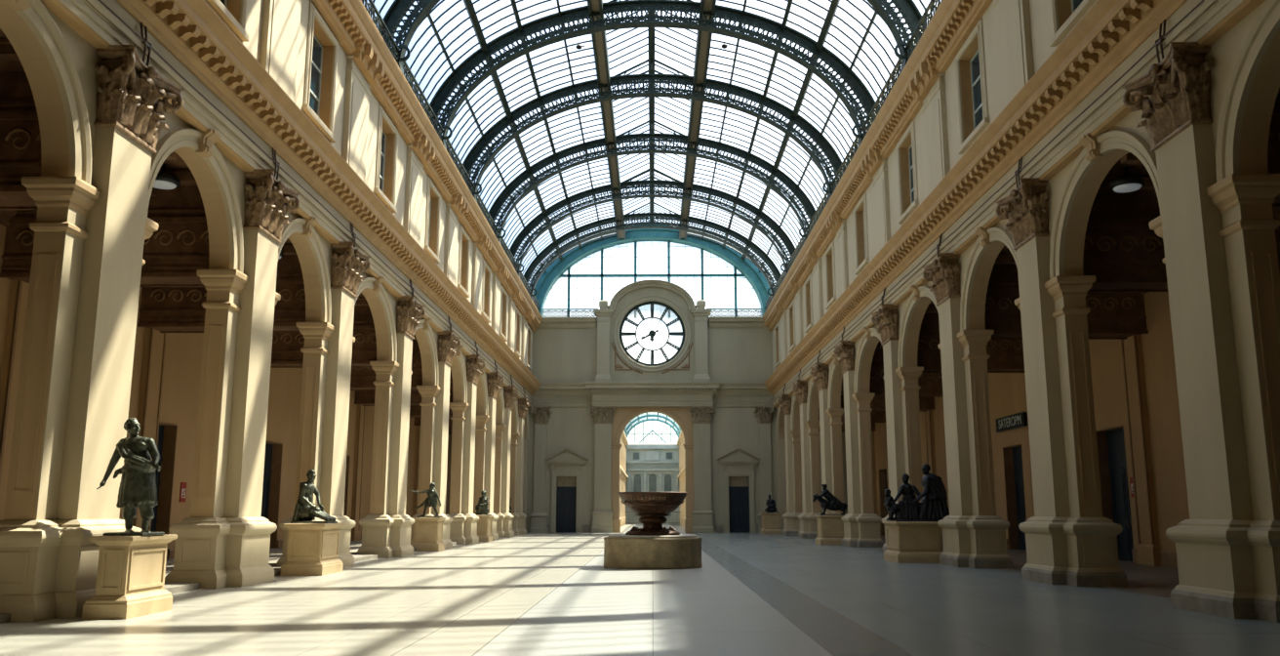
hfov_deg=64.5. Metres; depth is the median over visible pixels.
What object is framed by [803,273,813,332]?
window
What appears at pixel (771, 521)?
pedestal
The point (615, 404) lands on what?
portal
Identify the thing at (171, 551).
baseboard
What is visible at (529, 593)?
floor
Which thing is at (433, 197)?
window
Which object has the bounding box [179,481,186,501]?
notice
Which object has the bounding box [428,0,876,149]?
rib
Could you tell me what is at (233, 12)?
window
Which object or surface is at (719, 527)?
baseboard
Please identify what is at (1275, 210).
crown molding
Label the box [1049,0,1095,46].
window
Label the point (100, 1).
cornice
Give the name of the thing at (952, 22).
crown molding
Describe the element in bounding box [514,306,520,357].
window
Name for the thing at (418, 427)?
pilaster
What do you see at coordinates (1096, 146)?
archivolt
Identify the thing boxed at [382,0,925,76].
rib
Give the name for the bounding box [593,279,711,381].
surround
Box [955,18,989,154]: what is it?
window
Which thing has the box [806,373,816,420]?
archivolt
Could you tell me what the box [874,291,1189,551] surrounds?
wall
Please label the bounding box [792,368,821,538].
pier
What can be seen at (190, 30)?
crown molding
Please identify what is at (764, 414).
pilaster
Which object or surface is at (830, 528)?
pedestal
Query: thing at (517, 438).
pier
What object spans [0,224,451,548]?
wall
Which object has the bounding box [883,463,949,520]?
bronze statue
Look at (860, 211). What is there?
window
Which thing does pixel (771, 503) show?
bronze statue
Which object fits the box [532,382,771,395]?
crown molding
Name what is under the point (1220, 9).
trim
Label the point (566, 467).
door
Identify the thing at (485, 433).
pier
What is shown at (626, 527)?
floor
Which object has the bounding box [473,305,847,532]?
wall
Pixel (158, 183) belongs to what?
diffuser
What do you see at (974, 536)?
pier
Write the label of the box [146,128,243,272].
archivolt
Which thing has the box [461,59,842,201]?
rib
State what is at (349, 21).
crown molding
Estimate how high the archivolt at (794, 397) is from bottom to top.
2.320 m
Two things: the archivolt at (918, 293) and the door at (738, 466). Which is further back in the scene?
the door at (738, 466)
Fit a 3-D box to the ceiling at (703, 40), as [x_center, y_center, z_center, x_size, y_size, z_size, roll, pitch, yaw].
[0.406,-11.160,35.538,18.300,7.146,76.008,0,-10,1]
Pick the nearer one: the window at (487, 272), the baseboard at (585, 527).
the window at (487, 272)
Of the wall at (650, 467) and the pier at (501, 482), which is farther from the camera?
the wall at (650, 467)
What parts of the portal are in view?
cornice, arch moulding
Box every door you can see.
[150,420,177,557]
[260,440,282,548]
[343,454,349,515]
[545,447,588,532]
[717,447,759,532]
[879,467,888,535]
[1002,442,1026,550]
[1095,424,1134,560]
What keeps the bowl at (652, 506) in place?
on the drum
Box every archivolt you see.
[1,0,91,184]
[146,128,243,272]
[277,216,331,322]
[354,276,397,361]
[414,317,439,386]
[453,345,467,402]
[479,364,488,414]
[498,380,504,424]
[513,397,519,432]
[776,400,782,439]
[790,388,797,430]
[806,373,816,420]
[827,354,839,408]
[853,326,881,392]
[897,284,938,366]
[960,226,1017,331]
[1049,130,1160,279]
[1215,0,1279,182]
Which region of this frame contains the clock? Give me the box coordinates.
[619,301,684,365]
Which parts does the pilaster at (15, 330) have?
edge moulding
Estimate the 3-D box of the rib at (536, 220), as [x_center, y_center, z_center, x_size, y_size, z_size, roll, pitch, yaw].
[0.732,-6.326,61.587,18.000,7.150,0.600,0,-10,1]
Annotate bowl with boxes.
[617,491,687,534]
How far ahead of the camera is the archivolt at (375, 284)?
33.11 m
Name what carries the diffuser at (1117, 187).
attached to the ceiling lamp at (1125, 183)
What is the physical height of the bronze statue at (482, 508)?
1.204 m
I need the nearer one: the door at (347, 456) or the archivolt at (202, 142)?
the archivolt at (202, 142)
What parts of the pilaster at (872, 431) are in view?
edge moulding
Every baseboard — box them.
[166,530,411,559]
[547,523,589,532]
[716,523,759,532]
[880,527,1177,567]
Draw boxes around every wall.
[0,0,528,528]
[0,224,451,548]
[204,0,532,371]
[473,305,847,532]
[619,437,626,525]
[625,443,679,523]
[679,437,685,525]
[771,0,1098,372]
[776,0,1279,529]
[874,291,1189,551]
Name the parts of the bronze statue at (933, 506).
plate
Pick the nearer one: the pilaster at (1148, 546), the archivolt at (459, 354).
the pilaster at (1148, 546)
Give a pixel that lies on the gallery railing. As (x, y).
(629, 522)
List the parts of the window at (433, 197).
glazing frame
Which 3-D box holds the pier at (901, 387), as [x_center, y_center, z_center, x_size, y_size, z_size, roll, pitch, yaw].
[9.237,3.206,36.091,1.395,9.463,2.740,0,-10,1]
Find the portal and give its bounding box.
[583,381,721,532]
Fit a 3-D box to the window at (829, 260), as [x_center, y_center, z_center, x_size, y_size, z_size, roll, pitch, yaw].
[9.273,-2.537,48.555,0.520,2.860,2.300,0,-10,1]
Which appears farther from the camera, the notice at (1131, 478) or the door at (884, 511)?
the door at (884, 511)
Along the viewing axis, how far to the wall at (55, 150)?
20.27 m
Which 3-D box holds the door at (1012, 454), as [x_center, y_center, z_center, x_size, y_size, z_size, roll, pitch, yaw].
[14.720,6.532,39.184,0.460,4.010,2.120,0,-10,1]
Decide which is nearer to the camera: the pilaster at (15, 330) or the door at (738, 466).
the pilaster at (15, 330)
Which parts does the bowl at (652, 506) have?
stem, foot plate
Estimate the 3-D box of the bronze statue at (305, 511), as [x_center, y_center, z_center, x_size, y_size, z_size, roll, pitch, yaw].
[-7.945,4.119,24.863,0.929,1.294,0.800,0,-10,1]
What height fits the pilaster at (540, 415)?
8.700 m
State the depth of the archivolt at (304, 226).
26.39 m
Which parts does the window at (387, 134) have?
pane, glazing frame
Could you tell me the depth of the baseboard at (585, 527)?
70.12 m
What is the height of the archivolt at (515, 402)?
2.320 m
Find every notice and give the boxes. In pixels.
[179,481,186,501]
[1129,477,1134,496]
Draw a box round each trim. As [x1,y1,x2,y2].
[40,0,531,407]
[771,0,1244,405]
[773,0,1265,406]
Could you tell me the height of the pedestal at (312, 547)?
1.200 m
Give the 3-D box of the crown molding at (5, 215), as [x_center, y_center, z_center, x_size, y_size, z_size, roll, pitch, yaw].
[-13.465,-0.478,34.040,0.270,0.890,76.500,0,-10,1]
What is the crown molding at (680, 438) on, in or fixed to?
attached to the wall at (682, 517)
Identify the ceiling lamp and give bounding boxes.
[153,162,180,189]
[278,249,283,259]
[1109,166,1145,192]
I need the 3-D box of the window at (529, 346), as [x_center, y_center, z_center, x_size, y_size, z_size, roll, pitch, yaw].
[-7.839,1.332,70.072,0.520,2.860,2.300,0,-10,1]
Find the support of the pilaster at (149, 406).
attached to the wall at (181, 377)
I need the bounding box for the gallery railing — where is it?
[624,511,680,523]
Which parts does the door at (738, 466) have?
architrave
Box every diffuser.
[153,179,176,189]
[1113,183,1141,192]
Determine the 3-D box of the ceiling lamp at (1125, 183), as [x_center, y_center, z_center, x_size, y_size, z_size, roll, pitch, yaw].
[9.996,-3.068,20.851,0.660,0.500,0.660,0,-10,1]
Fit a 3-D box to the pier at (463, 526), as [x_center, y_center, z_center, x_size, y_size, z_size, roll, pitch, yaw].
[-8.204,5.297,47.720,1.395,9.463,2.740,0,-10,1]
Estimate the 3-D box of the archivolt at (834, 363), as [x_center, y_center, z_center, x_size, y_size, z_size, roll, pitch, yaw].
[9.201,2.413,47.666,0.365,2.320,5.140,0,-10,1]
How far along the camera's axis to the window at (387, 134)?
33.36 m
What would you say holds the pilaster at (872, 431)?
attached to the wall at (1007, 390)
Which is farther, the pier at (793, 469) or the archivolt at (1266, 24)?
the pier at (793, 469)
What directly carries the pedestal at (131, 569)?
on the floor at (529, 593)
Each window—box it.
[207,0,249,41]
[302,0,338,142]
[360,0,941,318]
[374,104,398,212]
[424,175,440,263]
[457,224,470,297]
[480,258,491,322]
[499,284,507,341]
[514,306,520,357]
[526,324,531,369]
[774,320,780,367]
[788,299,795,352]
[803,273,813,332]
[824,240,836,309]
[853,192,869,274]
[896,120,919,223]
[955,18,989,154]
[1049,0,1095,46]
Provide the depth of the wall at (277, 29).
29.18 m
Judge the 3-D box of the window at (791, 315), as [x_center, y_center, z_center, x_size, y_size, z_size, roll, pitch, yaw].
[9.440,-0.131,61.939,0.520,2.860,2.300,0,-10,1]
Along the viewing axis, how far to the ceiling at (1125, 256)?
28.66 m
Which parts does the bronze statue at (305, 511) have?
plate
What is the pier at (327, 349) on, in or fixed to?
on the floor at (529, 593)
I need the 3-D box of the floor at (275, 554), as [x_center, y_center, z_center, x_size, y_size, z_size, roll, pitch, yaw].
[-11.464,7.483,32.634,6.150,0.420,77.600,0,-10,1]
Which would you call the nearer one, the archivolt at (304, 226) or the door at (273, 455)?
the archivolt at (304, 226)
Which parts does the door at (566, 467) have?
architrave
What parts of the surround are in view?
round moulding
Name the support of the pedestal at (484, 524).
on the floor at (529, 593)
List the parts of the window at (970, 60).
glazing frame, pane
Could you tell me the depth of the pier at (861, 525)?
42.90 m
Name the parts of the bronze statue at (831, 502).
plate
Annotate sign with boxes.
[995,411,1027,432]
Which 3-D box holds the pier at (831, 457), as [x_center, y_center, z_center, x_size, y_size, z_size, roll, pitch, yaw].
[9.417,5.790,50.460,1.395,9.463,2.740,0,-10,1]
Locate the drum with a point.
(620, 550)
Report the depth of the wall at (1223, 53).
21.12 m
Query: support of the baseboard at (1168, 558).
attached to the wall at (1007, 390)
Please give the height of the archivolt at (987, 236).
2.320 m
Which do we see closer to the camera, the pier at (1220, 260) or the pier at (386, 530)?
the pier at (1220, 260)
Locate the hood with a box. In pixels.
[609,279,695,310]
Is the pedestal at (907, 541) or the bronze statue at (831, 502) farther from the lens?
the bronze statue at (831, 502)
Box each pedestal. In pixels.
[81,533,177,619]
[280,521,345,575]
[411,517,445,551]
[477,515,493,541]
[760,512,782,533]
[814,515,844,545]
[882,520,942,562]
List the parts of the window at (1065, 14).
glazing frame, pane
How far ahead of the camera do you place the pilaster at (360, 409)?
47.75 m
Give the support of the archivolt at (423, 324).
attached to the wall at (55, 150)
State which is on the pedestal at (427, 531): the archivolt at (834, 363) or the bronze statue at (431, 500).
the bronze statue at (431, 500)
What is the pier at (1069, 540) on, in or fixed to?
on the floor at (529, 593)
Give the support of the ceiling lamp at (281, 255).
attached to the ceiling at (173, 294)
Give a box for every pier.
[0,22,184,621]
[164,147,300,588]
[276,222,370,567]
[357,279,425,558]
[410,316,460,549]
[447,341,484,544]
[473,360,503,539]
[493,374,518,537]
[509,387,530,534]
[778,383,802,535]
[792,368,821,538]
[810,350,844,513]
[833,326,883,547]
[871,287,923,553]
[922,233,1013,567]
[995,157,1127,586]
[1121,19,1279,622]
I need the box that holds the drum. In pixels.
[603,533,702,568]
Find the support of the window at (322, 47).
in the wall at (277, 29)
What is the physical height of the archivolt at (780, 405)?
2.320 m
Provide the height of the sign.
0.540 m
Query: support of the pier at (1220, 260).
on the floor at (529, 593)
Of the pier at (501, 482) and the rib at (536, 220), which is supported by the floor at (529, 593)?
the pier at (501, 482)
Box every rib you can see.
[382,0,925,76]
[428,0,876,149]
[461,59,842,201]
[488,120,816,244]
[509,168,796,277]
[522,201,781,301]
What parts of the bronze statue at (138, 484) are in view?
plate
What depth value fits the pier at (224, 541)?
21.00 m
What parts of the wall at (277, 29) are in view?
panel, panel, panel, panel, panel, panel, panel, panel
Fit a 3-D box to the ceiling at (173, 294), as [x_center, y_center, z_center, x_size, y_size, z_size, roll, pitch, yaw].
[-11.290,-0.547,34.025,5.400,3.280,76.500,0,-10,1]
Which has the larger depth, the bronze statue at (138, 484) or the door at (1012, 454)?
the door at (1012, 454)
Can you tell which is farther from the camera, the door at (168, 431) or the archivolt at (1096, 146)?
the door at (168, 431)
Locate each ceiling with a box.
[0,28,476,434]
[361,0,925,287]
[623,412,680,442]
[818,86,1279,432]
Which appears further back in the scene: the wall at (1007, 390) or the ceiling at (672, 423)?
the ceiling at (672, 423)
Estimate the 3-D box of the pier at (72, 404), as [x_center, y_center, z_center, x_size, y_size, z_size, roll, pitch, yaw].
[-8.599,-0.392,16.080,1.395,9.463,2.740,0,-10,1]
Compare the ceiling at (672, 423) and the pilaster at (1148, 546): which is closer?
the pilaster at (1148, 546)
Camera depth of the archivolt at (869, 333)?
42.20 m
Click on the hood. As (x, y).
(672, 295)
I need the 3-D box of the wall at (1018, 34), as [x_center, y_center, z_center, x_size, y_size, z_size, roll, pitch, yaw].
[9.134,-4.657,34.560,0.750,5.600,76.600,0,-10,1]
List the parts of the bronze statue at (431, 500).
plate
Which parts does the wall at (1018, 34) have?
panel, panel, panel, panel, panel, panel, panel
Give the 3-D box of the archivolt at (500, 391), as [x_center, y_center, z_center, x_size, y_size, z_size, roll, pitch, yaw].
[-7.916,4.141,57.273,0.365,2.320,4.440,0,-10,1]
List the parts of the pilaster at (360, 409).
edge moulding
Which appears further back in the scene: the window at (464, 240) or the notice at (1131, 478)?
the window at (464, 240)
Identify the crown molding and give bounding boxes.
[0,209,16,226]
[116,0,540,396]
[310,0,542,331]
[531,400,772,406]
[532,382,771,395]
[537,316,767,327]
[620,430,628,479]
[677,430,684,479]
[762,0,992,331]
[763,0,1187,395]
[1140,206,1279,294]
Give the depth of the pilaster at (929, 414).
50.57 m
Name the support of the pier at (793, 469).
on the floor at (529, 593)
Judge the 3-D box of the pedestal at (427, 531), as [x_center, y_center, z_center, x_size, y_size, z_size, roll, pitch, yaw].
[-8.032,7.812,38.502,1.070,1.250,1.150,0,-10,1]
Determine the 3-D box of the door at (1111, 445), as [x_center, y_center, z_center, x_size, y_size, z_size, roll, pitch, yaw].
[14.615,5.028,30.819,0.460,4.010,2.120,0,-10,1]
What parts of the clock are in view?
glass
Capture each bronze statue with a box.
[96,417,164,535]
[290,469,337,522]
[407,481,442,517]
[475,489,490,515]
[764,494,777,512]
[812,483,847,515]
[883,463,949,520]
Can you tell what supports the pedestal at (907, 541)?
on the floor at (529, 593)
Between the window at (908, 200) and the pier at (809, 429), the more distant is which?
the pier at (809, 429)
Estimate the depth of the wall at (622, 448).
105.75 m
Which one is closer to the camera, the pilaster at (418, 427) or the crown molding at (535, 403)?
the pilaster at (418, 427)
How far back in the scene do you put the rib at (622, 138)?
54.00 m
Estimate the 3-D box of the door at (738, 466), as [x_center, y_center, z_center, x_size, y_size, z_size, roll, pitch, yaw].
[6.879,11.258,70.522,3.000,5.800,0.680,0,-10,1]
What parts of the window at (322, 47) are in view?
pane, glazing frame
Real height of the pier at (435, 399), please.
9.463 m
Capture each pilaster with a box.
[0,280,29,519]
[132,327,166,530]
[350,403,365,540]
[412,425,420,515]
[529,405,552,532]
[753,405,774,532]
[871,430,877,514]
[924,409,936,475]
[1120,334,1160,565]
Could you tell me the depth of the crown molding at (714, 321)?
72.40 m
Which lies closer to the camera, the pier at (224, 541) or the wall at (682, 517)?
the pier at (224, 541)
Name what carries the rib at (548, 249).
attached to the ceiling at (703, 40)
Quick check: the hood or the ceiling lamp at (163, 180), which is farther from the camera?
the hood
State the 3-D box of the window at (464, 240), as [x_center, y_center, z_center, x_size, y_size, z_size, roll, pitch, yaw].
[-8.141,-3.004,45.961,0.520,2.860,2.300,0,-10,1]
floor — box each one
[0,531,1279,655]
[0,539,456,623]
[620,523,684,531]
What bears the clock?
attached to the surround
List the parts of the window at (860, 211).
glazing frame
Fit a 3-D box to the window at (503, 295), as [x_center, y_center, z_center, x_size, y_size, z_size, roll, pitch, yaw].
[-7.988,-0.809,58.164,0.520,2.860,2.300,0,-10,1]
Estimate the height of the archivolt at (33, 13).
2.320 m
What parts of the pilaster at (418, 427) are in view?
edge moulding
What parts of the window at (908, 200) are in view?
glazing frame, pane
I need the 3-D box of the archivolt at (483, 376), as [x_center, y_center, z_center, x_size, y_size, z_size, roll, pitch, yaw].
[-7.991,3.062,51.270,0.365,2.320,4.640,0,-10,1]
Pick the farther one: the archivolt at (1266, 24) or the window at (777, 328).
the window at (777, 328)

